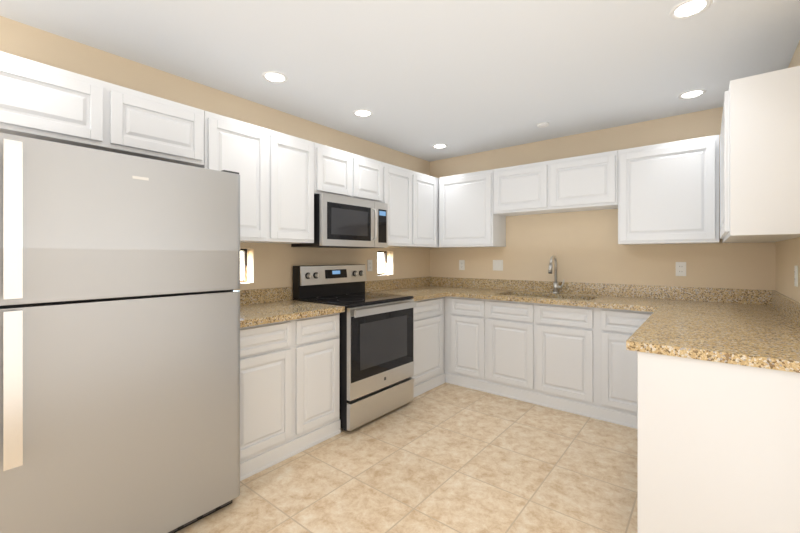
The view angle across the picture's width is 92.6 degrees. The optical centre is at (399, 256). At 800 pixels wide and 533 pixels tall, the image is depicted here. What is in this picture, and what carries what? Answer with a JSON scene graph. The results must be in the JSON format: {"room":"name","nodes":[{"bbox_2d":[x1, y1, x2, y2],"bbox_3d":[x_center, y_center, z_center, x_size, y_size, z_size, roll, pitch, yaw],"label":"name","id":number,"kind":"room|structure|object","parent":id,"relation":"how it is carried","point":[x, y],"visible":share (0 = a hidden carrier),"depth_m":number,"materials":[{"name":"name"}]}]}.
{"room":"kitchen","nodes":[
{"label":"kitchen","id":0,"kind":"room"},
{"bbox_2d":[0,16,429,299],"bbox_3d":[-1.632,0.052,2.349,0.140,2.440,6.200,0,0,39],"label":"wall","id":1,"kind":"structure","parent":0,"point":[270,265],"depth_m":2.92,"materials":[{"name":"beige paint"}]},
{"bbox_2d":[0,51,449,247],"bbox_3d":[-0.699,-0.490,3.123,0.337,0.775,3.817,0,0,39],"label":"upper cabinet","id":2,"kind":"object","parent":1,"relation":"attached to","point":[284,178],"visible":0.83,"depth_m":2.42,"materials":[{"name":"white wood"}]},
{"bbox_2d":[291,193,387,247],"bbox_3d":[-0.487,-0.279,3.301,0.443,0.402,0.756,0,0,39],"label":"over-the-range microwave","id":3,"kind":"object","parent":2,"relation":"attached to","point":[343,222],"visible":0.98,"depth_m":3.11,"materials":[{"name":"silver metal"}]},
{"bbox_2d":[240,249,246,282],"bbox_3d":[-1.272,0.071,2.860,0.030,0.258,0.254,0,0,39],"label":"window","id":4,"kind":"structure","parent":1,"relation":"in","point":[244,268],"depth_m":2.94,"materials":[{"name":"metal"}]},
{"bbox_2d":[367,260,371,270],"bbox_3d":[-0.305,0.092,3.878,0.008,0.115,0.070,0,0,39],"label":"outlet","id":5,"kind":"object","parent":1,"relation":"attached to","point":[369,265],"visible":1,"depth_m":3.87,"materials":[{"name":"white plastic"}]},
{"bbox_2d":[378,251,386,274],"bbox_3d":[-0.240,0.071,4.142,0.030,0.258,0.254,0,0,39],"label":"window","id":6,"kind":"structure","parent":1,"relation":"in","point":[384,257],"depth_m":4.22,"materials":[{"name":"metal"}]},
{"bbox_2d":[0,0,799,161],"bbox_3d":[-0.386,-1.218,1.345,3.340,0.100,6.480,0,0,39],"label":"ceiling","id":7,"kind":"structure","parent":0,"point":[419,78],"depth_m":2.21,"materials":[{"name":"white paint"}]},
{"bbox_2d":[262,71,287,82],"bbox_3d":[-0.814,-1.164,2.490,0.164,0.006,0.164,0,0,39],"label":"recessed light","id":8,"kind":"object","parent":7,"relation":"in","point":[274,77],"visible":1,"depth_m":2.48,"materials":[{"name":"white"}]},
{"bbox_2d":[353,109,372,116],"bbox_3d":[-0.302,-1.164,3.115,0.164,0.006,0.164,0,0,39],"label":"recessed light","id":9,"kind":"object","parent":7,"relation":"in","point":[362,113],"visible":1,"depth_m":3.11,"materials":[{"name":"white"}]},
{"bbox_2d":[432,144,447,148],"bbox_3d":[0.423,-1.164,4.046,0.164,0.006,0.164,0,0,39],"label":"recessed light","id":10,"kind":"object","parent":7,"relation":"in","point":[439,146],"visible":0.96,"depth_m":4.05,"materials":[{"name":"white"}]},
{"bbox_2d":[537,122,548,127],"bbox_3d":[1.261,-1.156,3.373,0.104,0.022,0.104,0,0,39],"label":"smoke detector","id":11,"kind":"object","parent":7,"relation":"attached to","point":[542,124],"visible":1,"depth_m":3.35,"materials":[{"name":"white plastic"}]},
{"bbox_2d":[669,0,712,19],"bbox_3d":[1.364,-1.164,1.798,0.164,0.006,0.164,0,0,39],"label":"recessed light","id":12,"kind":"object","parent":7,"relation":"in","point":[685,9],"visible":1,"depth_m":1.80,"materials":[{"name":"white"}]},
{"bbox_2d":[678,89,705,98],"bbox_3d":[2.099,-1.164,2.750,0.164,0.006,0.164,0,0,39],"label":"recessed light","id":13,"kind":"object","parent":7,"relation":"in","point":[690,94],"visible":1,"depth_m":2.74,"materials":[{"name":"white"}]},
{"bbox_2d":[175,383,637,532],"bbox_3d":[-0.386,1.322,1.345,3.340,0.100,6.480,0,0,39],"label":"floor","id":14,"kind":"structure","parent":0,"point":[447,458],"depth_m":2.20,"materials":[{"name":"tile"}]},
{"bbox_2d":[0,133,239,532],"bbox_3d":[-1.371,0.421,1.833,0.824,1.702,0.905,0,0,39],"label":"refrigerator","id":15,"kind":"object","parent":14,"relation":"on","point":[119,348],"visible":1,"depth_m":1.54,"materials":[{"name":"silver metal"}]},
{"bbox_2d":[240,313,340,480],"bbox_3d":[-0.924,0.835,2.620,0.617,0.874,0.840,0,0,39],"label":"base cabinet","id":16,"kind":"object","parent":14,"relation":"on","point":[289,388],"visible":0.69,"depth_m":2.40,"materials":[{"name":"white wood"}]},
{"bbox_2d":[238,287,344,327],"bbox_3d":[-0.914,0.322,2.605,0.652,0.147,0.850,0,0,39],"label":"countertop","id":17,"kind":"structure","parent":16,"relation":"on","point":[268,305],"depth_m":2.67,"materials":[{"name":"brown stone"}]},
{"bbox_2d":[293,264,415,430],"bbox_3d":[-0.363,0.675,3.201,0.709,1.195,0.760,0,0,39],"label":"electric range","id":18,"kind":"object","parent":14,"relation":"on","point":[376,353],"visible":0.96,"depth_m":3.01,"materials":[{"name":"silver metal"}]},
{"bbox_2d":[411,297,444,397],"bbox_3d":[0.021,0.835,3.793,0.617,0.874,0.633,0,0,39],"label":"base cabinet","id":19,"kind":"object","parent":14,"relation":"on","point":[429,373],"visible":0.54,"depth_m":3.62,"materials":[{"name":"white wood"}]},
{"bbox_2d":[365,277,445,300],"bbox_3d":[0.018,0.322,3.755,0.660,0.147,0.570,0,0,39],"label":"countertop","id":20,"kind":"structure","parent":19,"relation":"on","point":[422,288],"depth_m":4.06,"materials":[{"name":"brown stone"}]},
{"bbox_2d":[444,296,455,384],"bbox_3d":[0.457,0.835,4.247,0.728,0.874,0.616,0,0,39],"label":"base cabinet","id":21,"kind":"object","parent":14,"relation":"on","point":[449,302],"depth_m":3.84,"materials":[{"name":"white wood"}]},
{"bbox_2d":[456,297,491,393],"bbox_3d":[0.874,0.835,3.911,0.444,0.874,0.616,0,0,39],"label":"base cabinet","id":22,"kind":"object","parent":14,"relation":"on","point":[473,315],"depth_m":3.65,"materials":[{"name":"white wood"}]},
{"bbox_2d":[492,300,543,405],"bbox_3d":[1.171,0.835,3.671,0.591,0.874,0.616,0,0,39],"label":"base cabinet","id":23,"kind":"object","parent":14,"relation":"on","point":[517,327],"depth_m":3.38,"materials":[{"name":"white wood"}]},
{"bbox_2d":[544,304,599,419],"bbox_3d":[1.514,0.835,3.395,0.549,0.874,0.616,0,0,39],"label":"base cabinet","id":24,"kind":"object","parent":14,"relation":"on","point":[579,360],"depth_m":3.10,"materials":[{"name":"white wood"}]},
{"bbox_2d":[438,277,778,308],"bbox_3d":[1.343,0.425,3.492,3.054,0.352,0.682,0,0,39],"label":"countertop","id":25,"kind":"structure","parent":24,"relation":"on","point":[596,295],"depth_m":3.55,"materials":[{"name":"brown stone"}]},
{"bbox_2d":[548,255,563,293],"bbox_3d":[1.476,0.173,3.617,0.110,0.367,0.216,0,0,39],"label":"faucet","id":26,"kind":"object","parent":25,"relation":"on","point":[556,287],"visible":1,"depth_m":3.67,"materials":[{"name":"silver metal"}]},
{"bbox_2d":[600,308,653,428],"bbox_3d":[1.899,0.835,3.085,0.440,0.874,0.616,0,0,39],"label":"base cabinet","id":27,"kind":"object","parent":14,"relation":"on","point":[618,365],"depth_m":2.89,"materials":[{"name":"white wood"}]},
{"bbox_2d":[637,352,799,532],"bbox_3d":[1.400,0.835,1.621,0.616,0.874,0.529,0,0,39],"label":"base cabinet","id":28,"kind":"object","parent":14,"relation":"on","point":[718,447],"visible":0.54,"depth_m":1.44,"materials":[{"name":"white wood"}]},
{"bbox_2d":[620,289,799,372],"bbox_3d":[1.638,0.322,1.945,0.654,0.147,1.357,0,0,39],"label":"countertop","id":29,"kind":"structure","parent":28,"relation":"on","point":[753,328],"depth_m":1.89,"materials":[{"name":"brown stone"}]},
{"bbox_2d":[430,107,775,290],"bbox_3d":[1.602,0.052,3.814,3.340,2.440,0.140,0,0,39],"label":"wall","id":30,"kind":"structure","parent":0,"point":[583,246],"depth_m":3.55,"materials":[{"name":"beige paint"}]},
{"bbox_2d":[459,260,464,269],"bbox_3d":[0.717,0.100,4.431,0.070,0.115,0.008,0,0,39],"label":"outlet","id":31,"kind":"object","parent":30,"relation":"attached to","point":[461,264],"visible":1,"depth_m":4.43,"materials":[{"name":"white plastic"}]},
{"bbox_2d":[493,260,502,270],"bbox_3d":[1.062,0.096,4.152,0.115,0.115,0.010,0,0,39],"label":"light switch","id":32,"kind":"object","parent":30,"relation":"attached to","point":[497,265],"visible":1,"depth_m":4.15,"materials":[{"name":"white plastic"}]},
{"bbox_2d":[439,135,718,247],"bbox_3d":[1.458,-0.490,3.620,2.396,0.775,0.337,0,0,39],"label":"upper cabinet","id":33,"kind":"object","parent":30,"relation":"attached to","point":[665,193],"visible":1,"depth_m":3.18,"materials":[{"name":"white wood"}]},
{"bbox_2d":[676,262,685,275],"bbox_3d":[2.311,0.104,3.147,0.070,0.115,0.009,0,0,39],"label":"outlet","id":34,"kind":"object","parent":30,"relation":"attached to","point":[680,268],"visible":1,"depth_m":3.14,"materials":[{"name":"white plastic"}]},
{"bbox_2d":[776,40,799,302],"bbox_3d":[0.860,0.052,0.342,0.140,2.440,6.200,0,0,39],"label":"wall","id":35,"kind":"structure","parent":0,"point":[787,255],"depth_m":2.32,"materials":[{"name":"beige paint"}]},
{"bbox_2d":[720,66,799,242],"bbox_3d":[2.189,-0.490,2.361,0.317,0.775,1.382,0,0,39],"label":"upper cabinet","id":36,"kind":"object","parent":35,"relation":"attached to","point":[760,165],"visible":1,"depth_m":1.84,"materials":[{"name":"white wood"}]},
{"bbox_2d":[794,266,797,286],"bbox_3d":[2.203,0.109,2.128,0.008,0.115,0.070,0,0,39],"label":"outlet","id":37,"kind":"object","parent":35,"relation":"attached to","point":[796,276],"visible":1,"depth_m":2.11,"materials":[{"name":"white plastic"}]}
]}

